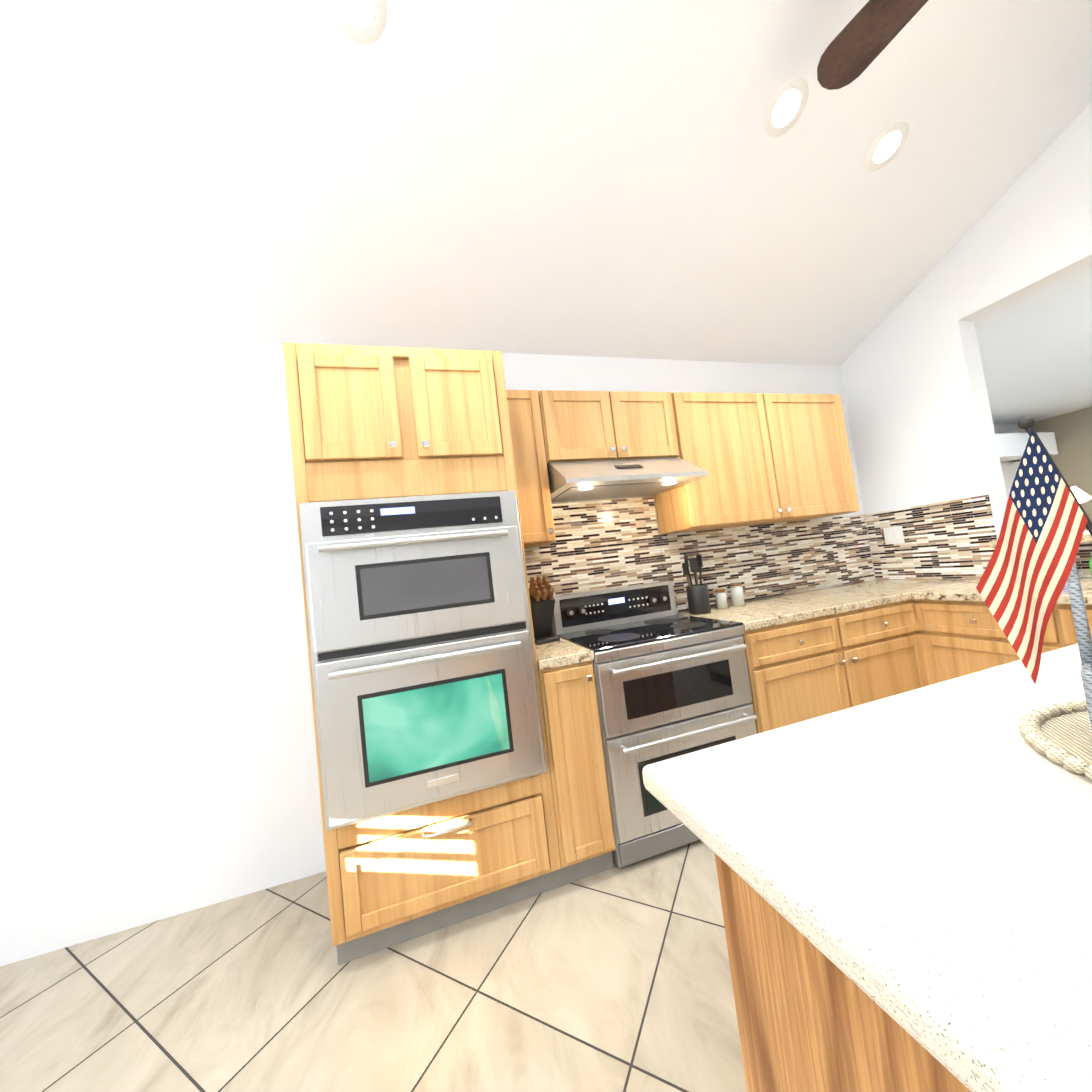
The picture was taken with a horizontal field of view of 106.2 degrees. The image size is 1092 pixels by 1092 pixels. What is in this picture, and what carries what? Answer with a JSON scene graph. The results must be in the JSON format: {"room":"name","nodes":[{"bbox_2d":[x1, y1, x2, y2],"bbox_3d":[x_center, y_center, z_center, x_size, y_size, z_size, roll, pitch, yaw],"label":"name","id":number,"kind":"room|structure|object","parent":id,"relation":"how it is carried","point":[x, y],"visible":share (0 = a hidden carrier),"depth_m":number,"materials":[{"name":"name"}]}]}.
{"room":"kitchen","nodes":[
{"label":"kitchen","id":0,"kind":"room"},
{"bbox_2d":[0,840,746,1091],"bbox_3d":[3.288,1.035,1.675,14.700,0.100,8.400,-6,-4,-17],"label":"floor","id":1,"kind":"structure","parent":0,"point":[616,978],"depth_m":1.27,"materials":[{"name":"tile"}]},
{"bbox_2d":[323,770,562,964],"bbox_3d":[-0.425,1.190,1.770,0.770,0.475,0.625,-6,-4,-17],"label":"base cabinet","id":2,"kind":"object","parent":1,"relation":"on","point":[396,878],"depth_m":1.48,"materials":[{"name":"brown wood"}]},
{"bbox_2d":[533,641,615,884],"bbox_3d":[0.052,0.945,1.933,0.236,0.868,0.625,-6,-4,-17],"label":"base cabinet","id":3,"kind":"object","parent":1,"relation":"on","point":[574,750],"depth_m":1.65,"materials":[{"name":"brown wood"}]},
{"bbox_2d":[529,575,559,644],"bbox_3d":[-0.045,0.319,2.091,0.130,0.330,0.254,-5,-4,-27],"label":"knife block","id":4,"kind":"object","parent":3,"relation":"on","point":[542,599],"visible":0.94,"depth_m":2.02,"materials":[{"name":"black plastic"}]},
{"bbox_2d":[552,581,756,867],"bbox_3d":[0.529,0.771,2.054,0.760,1.115,0.661,-6,-4,-17],"label":"range","id":5,"kind":"object","parent":1,"relation":"on","point":[670,682],"visible":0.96,"depth_m":1.79,"materials":[{"name":"silver metal"}]},
{"bbox_2d":[716,863,949,1091],"bbox_3d":[1.022,0.736,0.345,1.244,0.868,0.932,-6,-4,-17],"label":"kitchen island","id":6,"kind":"object","parent":1,"relation":"on","point":[800,1030],"depth_m":0.51,"materials":[{"name":"brown wood"}]},
{"bbox_2d":[642,643,1091,1091],"bbox_3d":[1.034,0.272,0.309,1.456,0.042,1.270,-6,-4,-17],"label":"island countertop","id":7,"kind":"structure","parent":6,"relation":"on","point":[935,864],"depth_m":0.45,"materials":[{"name":"white stone"}]},
{"bbox_2d":[1018,699,1091,780],"bbox_3d":[0.910,0.266,0.498,0.444,0.020,0.443,-6,-4,-17],"label":"placemat","id":8,"kind":"object","parent":7,"relation":"on","point":[1065,738],"visible":1,"depth_m":0.63,"materials":[{"name":"beige wicker"}]},
{"bbox_2d":[976,417,1091,729],"bbox_3d":[0.876,0.011,0.493,0.279,0.520,0.431,-6,-4,-17],"label":"flag","id":9,"kind":"object","parent":8,"relation":"on","point":[1031,570],"visible":1,"depth_m":0.62,"materials":[{"name":"multicoloured fabric"}]},
{"bbox_2d":[741,598,930,733],"bbox_3d":[1.456,0.803,2.333,1.148,0.868,0.670,-6,-4,-17],"label":"base cabinet","id":10,"kind":"object","parent":1,"relation":"on","point":[800,669],"depth_m":2.05,"materials":[{"name":"brown wood"}]},
{"bbox_2d":[677,579,974,629],"bbox_3d":[1.684,0.324,2.468,1.757,0.040,0.625,-6,-4,-17],"label":"countertop","id":11,"kind":"structure","parent":10,"relation":"on","point":[764,611],"depth_m":2.31,"materials":[{"name":"beige stone"}]},
{"bbox_2d":[682,554,710,614],"bbox_3d":[0.876,0.218,2.400,0.123,0.350,0.127,-6,-4,-17],"label":"utensil holder","id":12,"kind":"object","parent":11,"relation":"on","point":[698,599],"visible":1,"depth_m":2.35,"materials":[{"name":"black plastic"}]},
{"bbox_2d":[715,589,727,608],"bbox_3d":[1.062,0.320,2.483,0.064,0.115,0.064,-6,-4,-17],"label":"jar","id":13,"kind":"object","parent":11,"relation":"on","point":[721,599],"visible":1,"depth_m":2.46,"materials":[{"name":"white ceramic"}]},
{"bbox_2d":[730,582,744,605],"bbox_3d":[1.175,0.296,2.518,0.072,0.140,0.072,-6,-4,-17],"label":"jar","id":14,"kind":"object","parent":11,"relation":"on","point":[737,593],"visible":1,"depth_m":2.49,"materials":[{"name":"white ceramic"}]},
{"bbox_2d":[911,578,1091,605],"bbox_3d":[2.570,0.156,1.406,0.647,0.040,1.930,-6,-4,-17],"label":"countertop","id":15,"kind":"structure","parent":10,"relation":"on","point":[961,589],"depth_m":2.08,"materials":[{"name":"beige stone"}]},
{"bbox_2d":[1089,556,1091,576],"bbox_3d":[2.638,0.068,1.942,0.051,0.180,0.085,-6,-4,-17],"label":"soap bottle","id":16,"kind":"object","parent":15,"relation":"on","point":[1090,563],"visible":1,"depth_m":1.97,"materials":[{"name":"green plastic"}]},
{"bbox_2d":[919,598,1077,684],"bbox_3d":[2.416,0.671,2.037,0.676,0.868,0.625,-6,-4,-17],"label":"base cabinet","id":17,"kind":"object","parent":1,"relation":"on","point":[963,636],"depth_m":2.03,"materials":[{"name":"brown wood"}]},
{"bbox_2d":[1071,486,1090,502],"bbox_3d":[7.851,-0.084,6.127,0.409,1.572,0.616,-6,-4,-17],"label":"floor lamp","id":18,"kind":"object","parent":1,"relation":"on","point":[1081,496],"visible":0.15,"depth_m":5.92,"materials":[{"name":"metal"}]},
{"bbox_2d":[1085,606,1091,636],"bbox_3d":[2.601,0.617,1.490,0.628,0.868,0.795,-6,-4,-17],"label":"base cabinet","id":19,"kind":"object","parent":1,"relation":"on","point":[1088,608],"depth_m":1.65,"materials":[{"name":"brown wood"}]},
{"bbox_2d":[0,333,870,965],"bbox_3d":[-0.589,0.155,2.231,6.500,2.620,0.150,-6,-4,-17],"label":"wall","id":20,"kind":"structure","parent":0,"point":[158,757],"depth_m":1.80,"materials":[{"name":"white paint"}]},
{"bbox_2d":[283,342,418,505],"bbox_3d":[-0.804,-0.442,1.813,0.385,0.595,0.625,-6,-4,-17],"label":"upper cabinet","id":21,"kind":"object","parent":20,"relation":"attached to","point":[369,422],"depth_m":1.52,"materials":[{"name":"brown wood"}]},
{"bbox_2d":[299,490,547,830],"bbox_3d":[-0.500,0.389,1.752,0.786,1.124,0.653,-6,-4,-17],"label":"wall oven","id":22,"kind":"object","parent":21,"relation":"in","point":[424,668],"visible":1,"depth_m":1.49,"materials":[{"name":"metal"}]},
{"bbox_2d":[403,347,518,495],"bbox_3d":[-0.437,-0.479,1.924,0.385,0.595,0.625,-6,-4,-17],"label":"upper cabinet","id":23,"kind":"object","parent":20,"relation":"attached to","point":[461,419],"depth_m":1.64,"materials":[{"name":"brown wood"}]},
{"bbox_2d":[507,390,555,549],"bbox_3d":[-0.147,-0.381,2.151,0.236,0.770,0.318,-6,-4,-17],"label":"upper cabinet","id":24,"kind":"object","parent":20,"relation":"attached to","point":[528,412],"depth_m":2.02,"materials":[{"name":"brown wood"}]},
{"bbox_2d":[543,390,630,461],"bbox_3d":[0.156,-0.612,2.262,0.441,0.370,0.318,-6,-4,-17],"label":"upper cabinet","id":25,"kind":"object","parent":20,"relation":"attached to","point":[582,425],"depth_m":2.12,"materials":[{"name":"brown wood"}]},
{"bbox_2d":[547,457,707,503],"bbox_3d":[0.370,-0.369,2.198,0.756,0.162,0.518,-6,-4,-17],"label":"range hood","id":26,"kind":"object","parent":25,"relation":"attached to","point":[578,481],"visible":1,"depth_m":2.04,"materials":[{"name":"silver metal"}]},
{"bbox_2d":[623,391,682,458],"bbox_3d":[0.466,-0.643,2.355,0.441,0.370,0.318,-6,-4,-17],"label":"upper cabinet","id":27,"kind":"object","parent":20,"relation":"attached to","point":[652,417],"depth_m":2.23,"materials":[{"name":"brown wood"}]},
{"bbox_2d":[524,496,875,633],"bbox_3d":[1.069,-0.006,2.645,2.766,0.998,0.007,-6,-4,-17],"label":"backsplash","id":28,"kind":"structure","parent":20,"relation":"attached to","point":[604,544],"depth_m":2.59,"materials":[{"name":"tile"}]},
{"bbox_2d":[655,392,794,534],"bbox_3d":[1.031,-0.500,2.507,0.689,0.770,0.318,-6,-4,-17],"label":"upper cabinet","id":29,"kind":"object","parent":20,"relation":"attached to","point":[737,438],"depth_m":2.37,"materials":[{"name":"brown wood"}]},
{"bbox_2d":[771,393,858,522],"bbox_3d":[1.575,-0.554,2.671,0.687,0.770,0.318,-6,-4,-17],"label":"upper cabinet","id":30,"kind":"object","parent":20,"relation":"attached to","point":[816,451],"depth_m":2.55,"materials":[{"name":"brown wood"}]},
{"bbox_2d":[0,0,1091,365],"bbox_3d":[-0.169,-1.519,0.021,6.350,1.519,4.910,-6,-4,-17],"label":"ceiling","id":31,"kind":"structure","parent":0,"point":[612,178],"depth_m":1.66,"materials":[{"name":"white paint"}]},
{"bbox_2d":[325,0,386,43],"bbox_3d":[-0.567,-1.625,1.217,0.176,0.073,0.161,-6,-4,-17],"label":"recessed light","id":32,"kind":"object","parent":31,"relation":"in","point":[361,21],"visible":1,"depth_m":1.25,"materials":[{"name":"white"}]},
{"bbox_2d":[764,77,808,136],"bbox_3d":[0.979,-1.786,1.673,0.176,0.073,0.161,-6,-4,-17],"label":"recessed light","id":33,"kind":"object","parent":31,"relation":"in","point":[786,107],"visible":1,"depth_m":1.67,"materials":[{"name":"white"}]},
{"bbox_2d":[817,0,927,89],"bbox_3d":[1.273,-1.635,0.749,1.516,1.228,1.509,-6,-4,-17],"label":"ceiling fan","id":34,"kind":"object","parent":31,"relation":"hanging from","point":[864,38],"visible":1,"depth_m":1.33,"materials":[{"name":"brown wood"}]},
{"bbox_2d":[865,121,908,170],"bbox_3d":[1.563,-1.829,1.879,0.176,0.073,0.161,-6,-4,-17],"label":"recessed light","id":35,"kind":"object","parent":31,"relation":"in","point":[887,145],"visible":1,"depth_m":1.87,"materials":[{"name":"white"}]},
{"bbox_2d":[840,102,1091,579],"bbox_3d":[2.561,-0.661,2.161,0.380,3.490,5.970,-6,-4,-17],"label":"wall","id":36,"kind":"structure","parent":0,"point":[918,407],"depth_m":2.46,"materials":[{"name":"white paint"}]},
{"bbox_2d":[864,495,1091,578],"bbox_3d":[2.756,-0.110,1.809,0.011,0.486,2.508,-6,-4,-17],"label":"backsplash","id":37,"kind":"structure","parent":36,"relation":"attached to","point":[951,539],"depth_m":2.62,"materials":[{"name":"tile"}]},
{"bbox_2d":[883,526,904,544],"bbox_3d":[2.434,-0.074,2.869,0.010,0.120,0.120,-6,-4,-17],"label":"light switch","id":38,"kind":"object","parent":37,"relation":"attached to","point":[893,535],"visible":1,"depth_m":2.86,"materials":[{"name":"white plastic"}]},
{"bbox_2d":[993,424,1057,499],"bbox_3d":[5.192,-0.381,5.847,6.700,2.750,0.800,-6,-4,-17],"label":"wall","id":39,"kind":"structure","parent":0,"point":[1012,440],"depth_m":6.28,"materials":[{"name":"white paint"}]},
{"bbox_2d":[974,266,1091,423],"bbox_3d":[5.927,-2.083,2.843,6.700,0.100,6.800,-6,-4,-17],"label":"ceiling","id":40,"kind":"structure","parent":0,"point":[1035,349],"depth_m":3.85,"materials":[{"name":"white paint"}]},
{"bbox_2d":[989,531,1091,577],"bbox_3d":[3.028,0.432,1.447,0.370,1.130,1.900,-6,-4,-17],"label":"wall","id":41,"kind":"structure","parent":0,"point":[1086,537],"depth_m":2.00,"materials":[{"name":"paint"}]},
{"bbox_2d":[1032,407,1091,530],"bbox_3d":[9.052,-0.933,4.239,0.162,2.750,5.370,-6,-4,-17],"label":"wall","id":42,"kind":"structure","parent":0,"point":[1072,459],"depth_m":6.40,"materials":[{"name":"beige paint"}]}
]}

